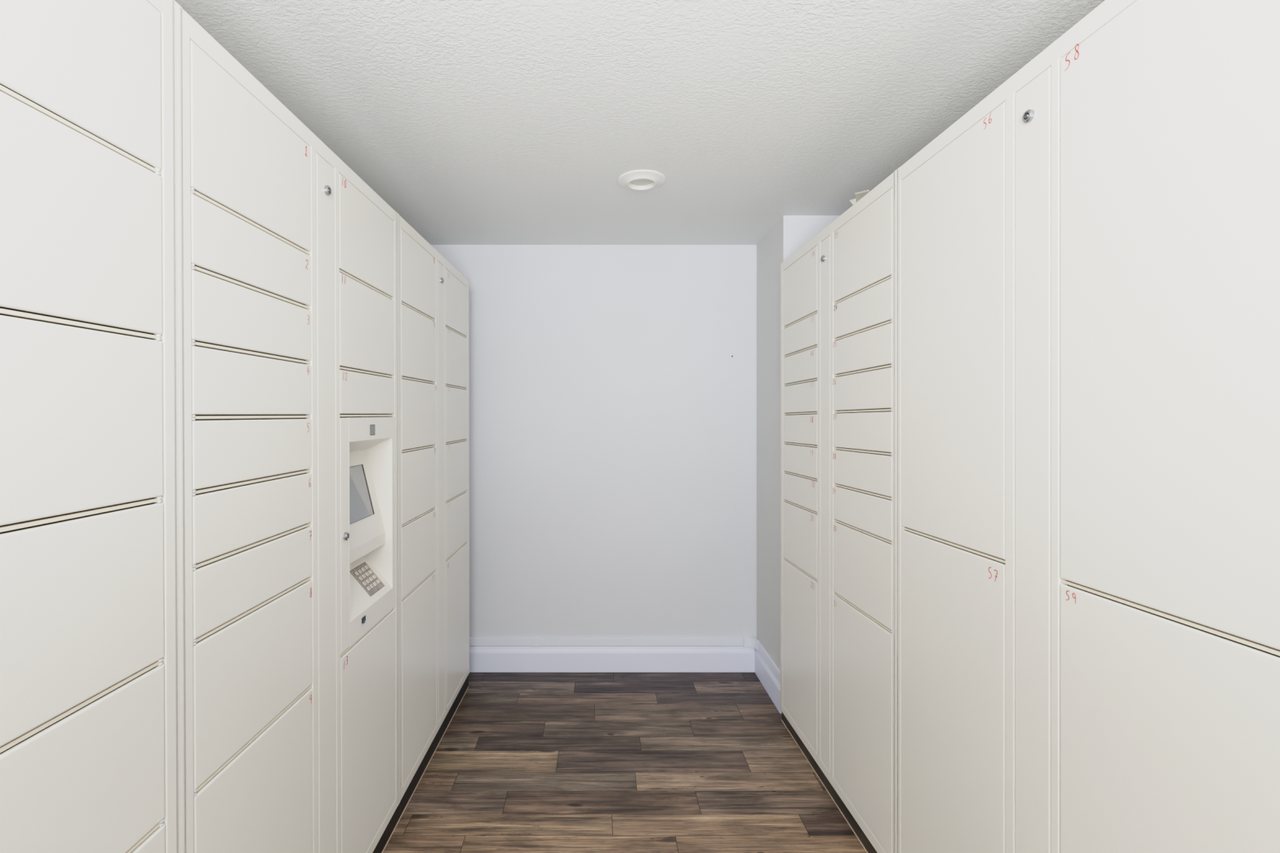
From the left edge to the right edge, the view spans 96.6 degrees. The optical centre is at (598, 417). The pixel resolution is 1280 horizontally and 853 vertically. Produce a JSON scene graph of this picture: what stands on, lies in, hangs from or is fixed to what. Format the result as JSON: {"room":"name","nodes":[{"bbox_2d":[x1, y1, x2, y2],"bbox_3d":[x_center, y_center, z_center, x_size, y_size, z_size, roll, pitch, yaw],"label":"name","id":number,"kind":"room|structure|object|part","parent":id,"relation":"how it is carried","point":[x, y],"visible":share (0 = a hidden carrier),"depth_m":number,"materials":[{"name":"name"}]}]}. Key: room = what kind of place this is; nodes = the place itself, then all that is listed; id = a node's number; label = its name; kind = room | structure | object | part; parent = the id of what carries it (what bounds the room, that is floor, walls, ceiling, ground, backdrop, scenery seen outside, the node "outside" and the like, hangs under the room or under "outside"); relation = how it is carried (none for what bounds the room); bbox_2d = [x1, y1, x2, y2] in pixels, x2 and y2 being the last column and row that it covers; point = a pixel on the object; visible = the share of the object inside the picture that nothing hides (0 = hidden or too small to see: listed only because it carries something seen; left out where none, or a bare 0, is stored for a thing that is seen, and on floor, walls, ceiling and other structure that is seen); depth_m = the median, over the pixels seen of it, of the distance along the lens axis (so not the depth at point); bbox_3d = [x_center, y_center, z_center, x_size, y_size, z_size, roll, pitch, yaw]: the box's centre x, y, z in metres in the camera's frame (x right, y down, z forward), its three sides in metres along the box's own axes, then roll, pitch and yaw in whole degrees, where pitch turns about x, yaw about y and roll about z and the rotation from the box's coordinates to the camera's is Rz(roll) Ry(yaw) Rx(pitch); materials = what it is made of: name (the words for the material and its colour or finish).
{"room":"parcel locker room","nodes":[
{"label":"parcel locker room","id":0,"kind":"room"},
{"bbox_2d":[431,244,756,649],"bbox_3d":[-0.263,0.228,3.268,2.514,2.514,0.100,0,0,0],"label":"wall","id":1,"kind":"structure","parent":0,"point":[613,415],"depth_m":3.22,"materials":[{"name":"grey paint"}]},
{"bbox_2d":[469,646,755,672],"bbox_3d":[-0.011,1.363,3.210,1.779,0.142,0.016,0,0,0],"label":"baseboard","id":2,"kind":"structure","parent":1,"relation":"attached to","point":[482,659],"depth_m":3.20,"materials":[{"name":"white wood"}]},
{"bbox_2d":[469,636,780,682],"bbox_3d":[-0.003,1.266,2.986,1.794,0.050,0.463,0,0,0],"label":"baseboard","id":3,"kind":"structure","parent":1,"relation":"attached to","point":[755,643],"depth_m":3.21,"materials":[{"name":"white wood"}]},
{"bbox_2d":[382,672,866,852],"bbox_3d":[0.080,1.436,0.353,3.200,0.001,5.974,0,0,0],"label":"floor","id":4,"kind":"structure","parent":0,"point":[526,762],"depth_m":2.31,"materials":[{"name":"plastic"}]},
{"bbox_2d":[0,0,181,852],"bbox_3d":[-1.032,0.361,0.472,0.618,2.147,1.037,0,0,0],"label":"locker","id":5,"kind":"object","parent":4,"relation":"on","point":[90,600],"visible":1,"depth_m":0.81,"materials":[{"name":"white metal"}]},
{"bbox_3d":[-0.730,-0.540,0.743,0.006,0.262,0.401,0,0,1],"label":"locker door","id":6,"kind":"part","parent":5,"relation":"part of","materials":[{"name":"white metal"}]},
{"bbox_3d":[-0.730,-0.268,0.745,0.006,0.266,0.402,0,0,1],"label":"locker door","id":7,"kind":"part","parent":5,"relation":"part of","materials":[{"name":"white metal"}]},
{"bbox_3d":[-0.730,0.003,0.747,0.006,0.261,0.401,0,0,1],"label":"locker door","id":8,"kind":"part","parent":5,"relation":"part of","materials":[{"name":"white metal"}]},
{"bbox_3d":[-0.730,0.272,0.749,0.006,0.262,0.401,0,0,1],"label":"locker door","id":9,"kind":"part","parent":5,"relation":"part of","materials":[{"name":"white metal"}]},
{"bbox_3d":[-0.730,0.541,0.751,0.013,0.261,0.401,0,0,0],"label":"locker door","id":10,"kind":"part","parent":5,"relation":"part of","materials":[{"name":"white metal"}]},
{"bbox_3d":[-0.730,1.009,0.754,0.006,0.659,0.404,0,0,1],"label":"locker door","id":11,"kind":"part","parent":5,"relation":"part of","materials":[{"name":"white metal"}]},
{"bbox_3d":[-1.032,0.334,0.472,0.618,2.093,1.037,0,0,0],"label":"cabinet frame","id":12,"kind":"part","parent":5,"relation":"part of","materials":[{"name":"white metal"}]},
{"bbox_2d":[177,3,399,852],"bbox_3d":[-1.014,0.358,1.495,0.619,2.154,1.037,0,0,0],"label":"locker","id":13,"kind":"object","parent":4,"relation":"on","point":[288,259],"visible":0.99,"depth_m":1.29,"materials":[{"name":"white metal"}]},
{"bbox_3d":[-0.722,-0.543,1.212,0.006,0.263,0.407,0,0,1],"label":"locker door","id":14,"kind":"part","parent":13,"relation":"part of","materials":[{"name":"white metal"}]},
{"bbox_3d":[-0.722,-0.204,1.215,0.006,0.128,0.406,0,0,1],"label":"locker door","id":15,"kind":"part","parent":13,"relation":"part of","materials":[{"name":"white metal"}]},
{"bbox_3d":[-0.722,-0.339,1.214,0.006,0.128,0.406,0,0,1],"label":"locker door","id":16,"kind":"part","parent":13,"relation":"part of","materials":[{"name":"white metal"}]},
{"bbox_3d":[-0.722,0.066,1.216,0.006,0.127,0.406,0,0,1],"label":"locker door","id":17,"kind":"part","parent":13,"relation":"part of","materials":[{"name":"white metal"}]},
{"bbox_3d":[-0.722,-0.069,1.216,0.006,0.126,0.406,0,0,1],"label":"locker door","id":18,"kind":"part","parent":13,"relation":"part of","materials":[{"name":"white metal"}]},
{"bbox_3d":[-0.722,0.200,1.217,0.006,0.126,0.406,0,0,1],"label":"locker door","id":19,"kind":"part","parent":13,"relation":"part of","materials":[{"name":"white metal"}]},
{"bbox_3d":[-0.722,0.537,1.220,0.006,0.263,0.407,0,0,1],"label":"locker door","id":20,"kind":"part","parent":13,"relation":"part of","materials":[{"name":"white metal"}]},
{"bbox_3d":[-0.722,0.335,1.218,0.006,0.127,0.406,0,0,1],"label":"locker door","id":21,"kind":"part","parent":13,"relation":"part of","materials":[{"name":"white metal"}]},
{"bbox_3d":[-0.722,1.006,1.223,0.006,0.658,0.410,0,0,1],"label":"locker door","id":22,"kind":"part","parent":13,"relation":"part of","materials":[{"name":"white metal"}]},
{"bbox_3d":[-0.717,0.329,1.497,0.006,2.008,0.107,0,0,1],"label":"access panel","id":23,"kind":"part","parent":13,"relation":"part of","materials":[{"name":"white metal"}]},
{"bbox_3d":[-0.712,-0.546,1.766,0.006,0.265,0.402,0,0,1],"label":"locker door","id":24,"kind":"part","parent":13,"relation":"part of","materials":[{"name":"white metal"}]},
{"bbox_3d":[-0.712,-0.074,1.770,0.006,0.126,0.401,0,0,1],"label":"locker door","id":25,"kind":"part","parent":13,"relation":"part of","materials":[{"name":"white metal"}]},
{"bbox_3d":[-0.712,-0.275,1.768,0.006,0.261,0.401,0,0,1],"label":"locker door","id":26,"kind":"part","parent":13,"relation":"part of","materials":[{"name":"white metal"}]},
{"bbox_3d":[-0.755,0.527,1.861,0.069,0.082,0.115,0,0,0],"label":"keypad plate","id":27,"kind":"part","parent":13,"relation":"part of","materials":[{"name":"metal"}]},
{"bbox_3d":[-0.712,0.998,1.777,0.006,0.667,0.404,0,0,1],"label":"locker door","id":28,"kind":"part","parent":13,"relation":"part of","materials":[{"name":"white metal"}]},
{"bbox_3d":[-0.755,0.327,1.798,0.098,0.659,0.353,0,0,0],"label":"kiosk panel","id":29,"kind":"part","parent":13,"relation":"part of","materials":[{"name":"white metal"}]},
{"bbox_2d":[397,213,469,822],"bbox_3d":[-0.997,0.354,2.518,0.618,2.161,1.037,0,0,0],"label":"locker","id":30,"kind":"object","parent":4,"relation":"on","point":[433,295],"visible":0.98,"depth_m":2.37,"materials":[{"name":"white metal"}]},
{"bbox_3d":[-0.704,-0.281,2.237,0.006,0.261,0.407,0,0,1],"label":"locker door","id":31,"kind":"part","parent":30,"relation":"part of","materials":[{"name":"white metal"}]},
{"bbox_3d":[-0.704,-0.551,2.235,0.006,0.261,0.407,0,0,1],"label":"locker door","id":32,"kind":"part","parent":30,"relation":"part of","materials":[{"name":"white metal"}]},
{"bbox_3d":[-0.704,0.523,2.243,0.006,0.260,0.407,0,0,1],"label":"locker door","id":33,"kind":"part","parent":30,"relation":"part of","materials":[{"name":"white metal"}]},
{"bbox_3d":[-0.704,0.255,2.241,0.006,0.260,0.407,0,0,1],"label":"locker door","id":34,"kind":"part","parent":30,"relation":"part of","materials":[{"name":"white metal"}]},
{"bbox_3d":[-0.704,-0.013,2.239,0.006,0.260,0.407,0,0,1],"label":"locker door","id":35,"kind":"part","parent":30,"relation":"part of","materials":[{"name":"white metal"}]},
{"bbox_3d":[-0.704,0.995,2.246,0.006,0.667,0.410,0,0,1],"label":"locker door","id":36,"kind":"part","parent":30,"relation":"part of","materials":[{"name":"white metal"}]},
{"bbox_3d":[-0.700,0.322,2.520,0.006,2.008,0.107,0,0,1],"label":"access panel","id":37,"kind":"part","parent":30,"relation":"part of","materials":[{"name":"white metal"}]},
{"bbox_3d":[-0.695,0.519,2.796,0.006,0.260,0.401,0,0,1],"label":"locker door","id":38,"kind":"part","parent":30,"relation":"part of","materials":[{"name":"white metal"}]},
{"bbox_3d":[-0.695,0.251,2.795,0.006,0.260,0.401,0,0,1],"label":"locker door","id":39,"kind":"part","parent":30,"relation":"part of","materials":[{"name":"white metal"}]},
{"bbox_3d":[-0.695,-0.017,2.793,0.006,0.260,0.401,0,0,1],"label":"locker door","id":40,"kind":"part","parent":30,"relation":"part of","materials":[{"name":"white metal"}]},
{"bbox_3d":[-0.695,-0.285,2.791,0.006,0.261,0.401,0,0,1],"label":"locker door","id":41,"kind":"part","parent":30,"relation":"part of","materials":[{"name":"white metal"}]},
{"bbox_3d":[-0.695,-0.554,2.789,0.006,0.261,0.401,0,0,1],"label":"locker door","id":42,"kind":"part","parent":30,"relation":"part of","materials":[{"name":"white metal"}]},
{"bbox_3d":[-0.695,0.991,2.800,0.006,0.667,0.404,0,0,1],"label":"locker door","id":43,"kind":"part","parent":30,"relation":"part of","materials":[{"name":"white metal"}]},
{"bbox_2d":[780,169,896,852],"bbox_3d":[1.173,0.348,2.195,0.622,2.173,1.008,0,0,0],"label":"locker","id":44,"kind":"object","parent":4,"relation":"on","point":[838,290],"visible":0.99,"depth_m":2.03,"materials":[{"name":"white metal"}]},
{"bbox_3d":[0.870,1.002,2.468,0.006,0.686,0.394,0,0,-1],"label":"locker door","id":45,"kind":"part","parent":44,"relation":"part of","materials":[{"name":"white metal"}]},
{"bbox_3d":[0.870,0.520,2.468,0.006,0.263,0.394,0,0,-1],"label":"locker door","id":46,"kind":"part","parent":44,"relation":"part of","materials":[{"name":"white metal"}]},
{"bbox_3d":[0.870,0.318,2.468,0.006,0.126,0.394,0,0,-1],"label":"locker door","id":47,"kind":"part","parent":44,"relation":"part of","materials":[{"name":"white metal"}]},
{"bbox_3d":[0.870,0.184,2.468,0.006,0.127,0.394,0,0,-1],"label":"locker door","id":48,"kind":"part","parent":44,"relation":"part of","materials":[{"name":"white metal"}]},
{"bbox_3d":[0.870,0.049,2.468,0.006,0.127,0.394,0,0,-1],"label":"locker door","id":49,"kind":"part","parent":44,"relation":"part of","materials":[{"name":"white metal"}]},
{"bbox_3d":[0.870,-0.086,2.468,0.006,0.127,0.394,0,0,-1],"label":"locker door","id":50,"kind":"part","parent":44,"relation":"part of","materials":[{"name":"white metal"}]},
{"bbox_3d":[0.870,-0.220,2.468,0.006,0.127,0.394,0,0,-1],"label":"locker door","id":51,"kind":"part","parent":44,"relation":"part of","materials":[{"name":"white metal"}]},
{"bbox_3d":[0.870,-0.355,2.468,0.006,0.128,0.394,0,0,-1],"label":"locker door","id":52,"kind":"part","parent":44,"relation":"part of","materials":[{"name":"white metal"}]},
{"bbox_3d":[0.870,-0.559,2.468,0.006,0.264,0.394,0,0,-1],"label":"locker door","id":53,"kind":"part","parent":44,"relation":"part of","materials":[{"name":"white metal"}]},
{"bbox_3d":[0.876,0.325,2.194,0.006,2.034,0.086,0,0,-1],"label":"access panel","id":54,"kind":"part","parent":44,"relation":"part of","materials":[{"name":"white metal"}]},
{"bbox_2d":[849,190,869,204],"bbox_3d":[0.925,-0.768,1.995,0.034,0.061,0.131,0,0,0],"label":"folded card","id":55,"kind":"object","parent":44,"relation":"on","point":[859,195],"visible":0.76,"depth_m":2.00,"materials":[{"name":"beige paper"}]},
{"bbox_3d":[0.918,-0.767,1.975,0.008,0.059,0.091,0,0,-3],"label":"panel","id":56,"kind":"part","parent":55,"relation":"part of","materials":[{"name":"beige paper"}]},
{"bbox_3d":[0.882,0.998,1.918,0.006,0.686,0.408,0,0,-1],"label":"locker door","id":57,"kind":"part","parent":44,"relation":"part of","materials":[{"name":"white metal"}]},
{"bbox_3d":[0.882,0.516,1.918,0.006,0.263,0.408,0,0,-1],"label":"locker door","id":58,"kind":"part","parent":44,"relation":"part of","materials":[{"name":"white metal"}]},
{"bbox_3d":[0.882,0.314,1.918,0.006,0.126,0.408,0,0,-1],"label":"locker door","id":59,"kind":"part","parent":44,"relation":"part of","materials":[{"name":"white metal"}]},
{"bbox_3d":[0.882,0.180,1.918,0.006,0.128,0.408,0,0,-1],"label":"locker door","id":60,"kind":"part","parent":44,"relation":"part of","materials":[{"name":"white metal"}]},
{"bbox_3d":[0.882,0.045,1.918,0.006,0.128,0.408,0,0,-1],"label":"locker door","id":61,"kind":"part","parent":44,"relation":"part of","materials":[{"name":"white metal"}]},
{"bbox_3d":[0.882,-0.090,1.918,0.006,0.127,0.408,0,0,-1],"label":"locker door","id":62,"kind":"part","parent":44,"relation":"part of","materials":[{"name":"white metal"}]},
{"bbox_3d":[0.882,-0.225,1.918,0.006,0.127,0.408,0,0,-1],"label":"locker door","id":63,"kind":"part","parent":44,"relation":"part of","materials":[{"name":"white metal"}]},
{"bbox_3d":[0.882,-0.360,1.918,0.006,0.128,0.408,0,0,-1],"label":"locker door","id":64,"kind":"part","parent":44,"relation":"part of","materials":[{"name":"white metal"}]},
{"bbox_3d":[0.882,-0.563,1.918,0.006,0.264,0.408,0,0,-1],"label":"locker door","id":65,"kind":"part","parent":44,"relation":"part of","materials":[{"name":"white metal"}]},
{"bbox_2d":[896,0,1279,852],"bbox_3d":[1.195,0.344,1.185,0.622,2.180,1.011,0,0,0],"label":"locker","id":66,"kind":"object","parent":4,"relation":"on","point":[1088,255],"visible":1,"depth_m":1.03,"materials":[{"name":"white metal"}]},
{"bbox_3d":[0.892,0.831,1.459,0.006,1.013,0.412,0,0,-1],"label":"locker door","id":67,"kind":"part","parent":66,"relation":"part of","materials":[{"name":"white metal"}]},
{"bbox_3d":[0.892,-0.191,1.459,0.006,1.015,0.412,0,0,-1],"label":"locker door","id":68,"kind":"part","parent":66,"relation":"part of","materials":[{"name":"white metal"}]},
{"bbox_3d":[1.195,0.316,1.185,0.622,2.124,1.011,0,0,0],"label":"cabinet frame","id":69,"kind":"part","parent":66,"relation":"part of","materials":[{"name":"white metal"}]},
{"bbox_3d":[0.898,0.318,1.177,0.006,2.034,0.094,0,0,-1],"label":"access panel","id":70,"kind":"part","parent":66,"relation":"part of","materials":[{"name":"white metal"}]},
{"bbox_3d":[0.904,0.827,0.906,0.006,1.013,0.404,0,0,-1],"label":"locker door","id":71,"kind":"part","parent":66,"relation":"part of","materials":[{"name":"white metal"}]},
{"bbox_3d":[0.904,-0.195,0.906,0.006,1.015,0.404,0,0,-1],"label":"locker door","id":72,"kind":"part","parent":66,"relation":"part of","materials":[{"name":"white metal"}]},
{"bbox_2d":[174,0,1104,244],"bbox_3d":[0.080,-1.029,0.359,3.200,0.100,5.918,0,0,0],"label":"ceiling","id":73,"kind":"structure","parent":0,"point":[476,122],"depth_m":1.71,"materials":[{"name":"white paint"}]},
{"bbox_2d":[617,169,666,190],"bbox_3d":[0.177,-0.969,2.341,0.198,0.019,0.198,0,0,0],"label":"recessed light","id":74,"kind":"object","parent":73,"relation":"in","point":[637,180],"visible":1,"depth_m":2.32,"materials":[{"name":"white plastic"}]},
{"bbox_2d":[630,178,653,185],"bbox_3d":[0.177,-0.977,2.341,0.102,0.001,0.102,0,0,0],"label":"diffuser","id":75,"kind":"object","parent":74,"relation":"attached to","point":[633,181],"depth_m":2.36,"materials":[{"name":"white plastic"}]},
{"bbox_2d":[756,215,839,670],"bbox_3d":[1.262,0.228,2.995,0.736,2.514,0.486,0,0,0],"label":"wall","id":76,"kind":"structure","parent":0,"point":[789,233],"depth_m":2.98,"materials":[{"name":"grey paint"}]},
{"bbox_2d":[754,648,782,714],"bbox_3d":[0.886,1.363,2.986,0.016,0.142,0.464,0,0,0],"label":"baseboard","id":77,"kind":"structure","parent":76,"relation":"attached to","point":[763,672],"depth_m":2.96,"materials":[{"name":"white wood"}]}
]}

